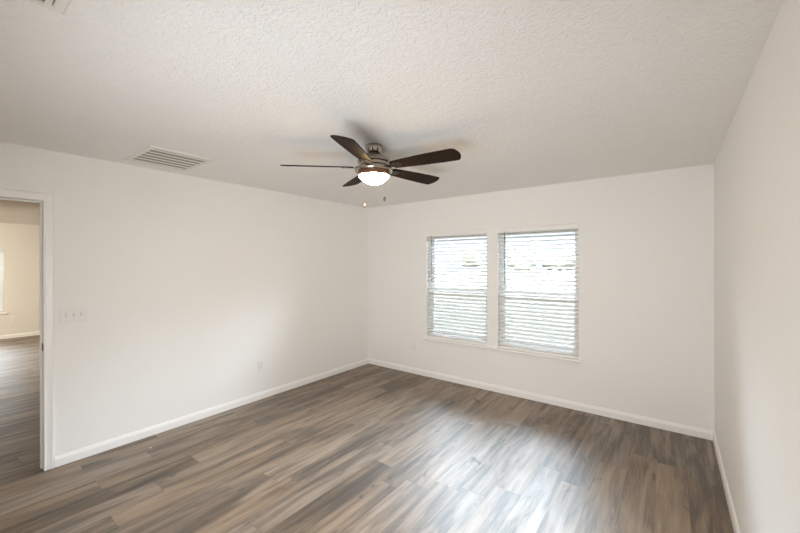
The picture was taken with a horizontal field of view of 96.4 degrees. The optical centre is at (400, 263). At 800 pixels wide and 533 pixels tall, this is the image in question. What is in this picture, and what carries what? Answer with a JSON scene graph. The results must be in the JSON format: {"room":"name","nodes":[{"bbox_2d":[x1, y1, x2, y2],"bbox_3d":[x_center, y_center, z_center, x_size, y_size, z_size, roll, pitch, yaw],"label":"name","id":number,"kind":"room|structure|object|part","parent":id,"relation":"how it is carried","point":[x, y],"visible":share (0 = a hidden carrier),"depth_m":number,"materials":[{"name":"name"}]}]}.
{"room":"empty bedroom","nodes":[
{"label":"empty bedroom","id":0,"kind":"room"},
{"bbox_2d":[0,223,39,334],"bbox_3d":[-8.516,0.366,7.436,0.160,2.440,6.800,0,0,37],"label":"wall","id":1,"kind":"structure","parent":0,"point":[20,242],"depth_m":7.72,"materials":[{"name":"paint"}]},
{"bbox_2d":[0,331,39,338],"bbox_3d":[-8.445,1.546,7.384,0.014,0.080,6.800,0,0,37],"label":"baseboard","id":2,"kind":"structure","parent":1,"relation":"attached to","point":[37,332],"depth_m":7.71,"materials":[{"name":"paint"}]},
{"bbox_2d":[0,142,368,456],"bbox_3d":[-1.984,0.351,3.772,0.120,2.440,4.750,0,0,37],"label":"wall","id":3,"kind":"structure","parent":0,"point":[185,283],"depth_m":3.47,"materials":[{"name":"paint"}]},
{"bbox_2d":[0,188,53,470],"bbox_3d":[-3.002,0.521,2.427,0.153,2.104,0.929,0,0,37],"label":"door frame","id":4,"kind":"structure","parent":3,"relation":"in","point":[46,201],"depth_m":2.73,"materials":[{"name":"paint"}]},
{"bbox_2d":[59,306,86,322],"bbox_3d":[-2.597,0.407,2.847,0.018,0.118,0.165,0,0,37],"label":"light switch","id":5,"kind":"object","parent":3,"relation":"attached to","point":[71,314],"visible":1,"depth_m":2.84,"materials":[{"name":"white plastic"}]},
{"bbox_2d":[54,358,368,467],"bbox_3d":[-1.583,1.530,4.186,0.014,0.080,3.582,0,0,37],"label":"baseboard","id":6,"kind":"structure","parent":3,"relation":"attached to","point":[72,456],"depth_m":3.49,"materials":[{"name":"paint"}]},
{"bbox_2d":[258,360,263,370],"bbox_3d":[-1.614,1.183,4.149,0.008,0.118,0.072,0,0,37],"label":"wall outlet","id":7,"kind":"object","parent":3,"relation":"attached to","point":[261,362],"visible":1,"depth_m":4.15,"materials":[{"name":"white plastic"}]},
{"bbox_2d":[0,335,733,532],"bbox_3d":[-3.868,1.576,3.915,11.499,0.001,6.800,0,0,37],"label":"floor","id":8,"kind":"structure","parent":0,"point":[368,448],"depth_m":2.71,"materials":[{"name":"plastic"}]},
{"bbox_2d":[0,0,783,224],"bbox_3d":[-3.917,-0.939,3.924,11.819,0.150,7.160,0,0,37],"label":"ceiling","id":9,"kind":"structure","parent":0,"point":[528,93],"depth_m":1.76,"materials":[{"name":"white paint"}]},
{"bbox_2d":[27,0,70,14],"bbox_3d":[-1.136,-0.861,1.036,0.310,0.018,0.290,0,0,37],"label":"ceiling vent","id":10,"kind":"object","parent":9,"relation":"in","point":[59,6],"visible":1,"depth_m":1.19,"materials":[{"name":"metal"}]},
{"bbox_2d":[124,145,214,171],"bbox_3d":[-1.927,-0.863,2.993,0.580,0.010,0.470,0,0,37],"label":"ceiling vent","id":11,"kind":"object","parent":9,"relation":"in","point":[150,155],"visible":1,"depth_m":2.97,"materials":[{"name":"metal"}]},
{"bbox_2d":[280,135,460,207],"bbox_3d":[-0.156,-0.650,2.646,1.269,0.444,1.280,0,0,37],"label":"ceiling fan","id":12,"kind":"object","parent":9,"relation":"hanging from","point":[375,168],"visible":1,"depth_m":2.54,"materials":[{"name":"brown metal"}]},
{"bbox_3d":[-0.605,-0.708,2.607,0.521,0.006,0.147,0,13,-6],"label":"fan blade","id":13,"kind":"part","parent":12,"relation":"part of","materials":[{"name":"brown wood"}]},
{"bbox_3d":[-0.282,-0.709,2.247,0.147,0.006,0.521,13,3,12],"label":"fan blade","id":14,"kind":"part","parent":12,"relation":"part of","materials":[{"name":"brown wood"}]},
{"bbox_3d":[-0.362,-0.708,3.026,0.147,0.006,0.521,-15,6,-23],"label":"fan blade","id":15,"kind":"part","parent":12,"relation":"part of","materials":[{"name":"brown wood"}]},
{"bbox_3d":[-0.195,-0.616,2.649,0.222,0.064,0.222,0,0,37],"label":"lamp shade","id":16,"kind":"part","parent":12,"relation":"part of","materials":[{"name":"white glass"}]},
{"bbox_3d":[0.111,-0.710,2.924,0.521,0.006,0.147,0,-13,-42],"label":"fan blade","id":17,"kind":"part","parent":12,"relation":"part of","materials":[{"name":"brown wood"}]},
{"bbox_3d":[0.160,-0.710,2.442,0.521,0.006,0.147,0,-13,30],"label":"fan blade","id":18,"kind":"part","parent":12,"relation":"part of","materials":[{"name":"brown wood"}]},
{"bbox_2d":[368,164,714,430],"bbox_3d":[1.180,0.344,4.454,4.339,2.440,0.160,0,0,37],"label":"wall","id":19,"kind":"structure","parent":0,"point":[646,240],"depth_m":3.66,"materials":[{"name":"paint"}]},
{"bbox_2d":[430,234,486,338],"bbox_3d":[0.790,0.300,4.796,0.887,1.453,0.065,0,0,37],"label":"window","id":20,"kind":"structure","parent":19,"relation":"in","point":[471,234],"depth_m":4.85,"materials":[{"name":"plastic"}]},
{"bbox_2d":[426,229,486,345],"bbox_3d":[0.734,0.299,4.722,0.884,1.450,0.077,0,0,37],"label":"window blind","id":21,"kind":"object","parent":20,"relation":"attached to","point":[467,233],"visible":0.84,"depth_m":4.71,"materials":[{"name":"paint"}]},
{"bbox_3d":[0.741,0.315,4.731,0.002,1.384,0.055,0,0,37],"label":"ladder cord","id":22,"kind":"part","parent":21,"relation":"part of","materials":[{"name":"white fabric"}]},
{"bbox_3d":[0.742,1.014,4.731,0.880,0.021,0.052,0,0,37],"label":"rail","id":23,"kind":"part","parent":21,"relation":"part of","materials":[{"name":"paint"}]},
{"bbox_3d":[0.782,0.659,4.785,0.824,0.635,0.025,0,0,37],"label":"sash","id":24,"kind":"part","parent":20,"relation":"part of","materials":[{"name":"glass"}]},
{"bbox_3d":[0.799,0.000,4.809,0.824,0.754,0.025,0,0,37],"label":"sash","id":25,"kind":"part","parent":20,"relation":"part of","materials":[{"name":"glass"}]},
{"bbox_2d":[425,339,580,365],"bbox_3d":[1.129,1.071,4.388,1.962,0.046,0.009,0,0,37],"label":"trim","id":26,"kind":"structure","parent":19,"relation":"attached to","point":[427,341],"depth_m":4.26,"materials":[{"name":"paint"}]},
{"bbox_2d":[423,337,582,362],"bbox_3d":[1.145,1.037,4.409,2.002,0.022,0.126,0,0,37],"label":"window sill","id":27,"kind":"structure","parent":19,"relation":"attached to","point":[426,338],"depth_m":4.23,"materials":[{"name":"paint"}]},
{"bbox_2d":[501,229,578,351],"bbox_3d":[1.612,0.298,4.174,0.889,1.453,0.065,0,0,37],"label":"window","id":28,"kind":"structure","parent":19,"relation":"in","point":[576,232],"depth_m":4.19,"materials":[{"name":"glass"}]},
{"bbox_2d":[498,223,578,358],"bbox_3d":[1.556,0.297,4.099,0.886,1.450,0.077,0,0,37],"label":"window blind","id":29,"kind":"object","parent":28,"relation":"attached to","point":[507,345],"visible":0.92,"depth_m":4.08,"materials":[{"name":"paint"}]},
{"bbox_3d":[1.309,0.314,4.300,0.002,1.384,0.055,0,0,37],"label":"ladder cord","id":30,"kind":"part","parent":29,"relation":"part of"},
{"bbox_3d":[1.564,1.012,4.108,0.882,0.021,0.052,0,0,37],"label":"rail","id":31,"kind":"part","parent":29,"relation":"part of","materials":[{"name":"paint"}]},
{"bbox_3d":[1.604,0.658,4.162,0.826,0.635,0.025,0,0,37],"label":"sash","id":32,"kind":"part","parent":28,"relation":"part of","materials":[{"name":"glass"}]},
{"bbox_3d":[1.621,-0.002,4.186,0.826,0.754,0.025,0,0,37],"label":"sash","id":33,"kind":"part","parent":28,"relation":"part of","materials":[{"name":"glass"}]},
{"bbox_2d":[368,358,714,440],"bbox_3d":[1.131,1.524,4.385,4.099,0.080,0.014,0,0,37],"label":"baseboard","id":34,"kind":"structure","parent":19,"relation":"attached to","point":[660,424],"depth_m":3.88,"materials":[{"name":"paint"}]},
{"bbox_2d":[714,0,799,532],"bbox_3d":[1.343,0.344,1.175,0.120,2.440,4.870,0,0,37],"label":"wall","id":35,"kind":"structure","parent":0,"point":[757,162],"depth_m":1.48,"materials":[{"name":"paint"}]},
{"bbox_2d":[713,432,739,532],"bbox_3d":[1.328,1.523,1.264,0.014,0.080,4.722,0,0,37],"label":"baseboard","id":36,"kind":"structure","parent":35,"relation":"attached to","point":[734,521],"depth_m":2.40,"materials":[{"name":"paint"}]},
{"label":"outside","id":37,"kind":"structure","parent":0,"visible":0},
{"bbox_2d":[436,270,574,291],"bbox_3d":[11.582,1.790,21.568,90.000,0.200,120.000,0,0,37],"label":"ground","id":38,"kind":"structure","parent":37,"point":[507,270],"depth_m":35.63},
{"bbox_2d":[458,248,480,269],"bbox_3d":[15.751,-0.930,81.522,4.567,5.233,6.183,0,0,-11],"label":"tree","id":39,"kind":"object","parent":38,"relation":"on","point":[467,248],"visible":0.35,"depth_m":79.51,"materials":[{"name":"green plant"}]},
{"bbox_2d":[507,250,525,270],"bbox_3d":[22.963,-0.740,70.476,5.572,4.821,5.168,0,0,-15],"label":"tree","id":40,"kind":"object","parent":38,"relation":"on","point":[507,250],"visible":0.09,"depth_m":69.37,"materials":[{"name":"green plant"}]},
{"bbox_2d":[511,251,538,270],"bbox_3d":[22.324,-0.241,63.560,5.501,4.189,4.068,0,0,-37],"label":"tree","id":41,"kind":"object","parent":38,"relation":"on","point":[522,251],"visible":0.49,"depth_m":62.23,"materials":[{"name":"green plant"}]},
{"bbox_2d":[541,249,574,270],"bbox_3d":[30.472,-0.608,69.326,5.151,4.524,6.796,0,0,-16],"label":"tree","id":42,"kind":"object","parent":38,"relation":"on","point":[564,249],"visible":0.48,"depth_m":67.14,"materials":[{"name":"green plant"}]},
{"bbox_3d":[-8.707,0.348,7.247,0.065,1.381,0.887,0,0,37],"label":"window","id":43,"kind":"structure","parent":0,"visible":0},
{"bbox_2d":[0,247,3,312],"bbox_3d":[-8.632,0.347,7.190,0.077,1.378,0.884,0,0,37],"label":"window blind","id":44,"kind":"object","parent":43,"relation":"attached to","point":[1,248],"visible":1,"depth_m":7.53,"materials":[{"name":"paint"}]}
]}

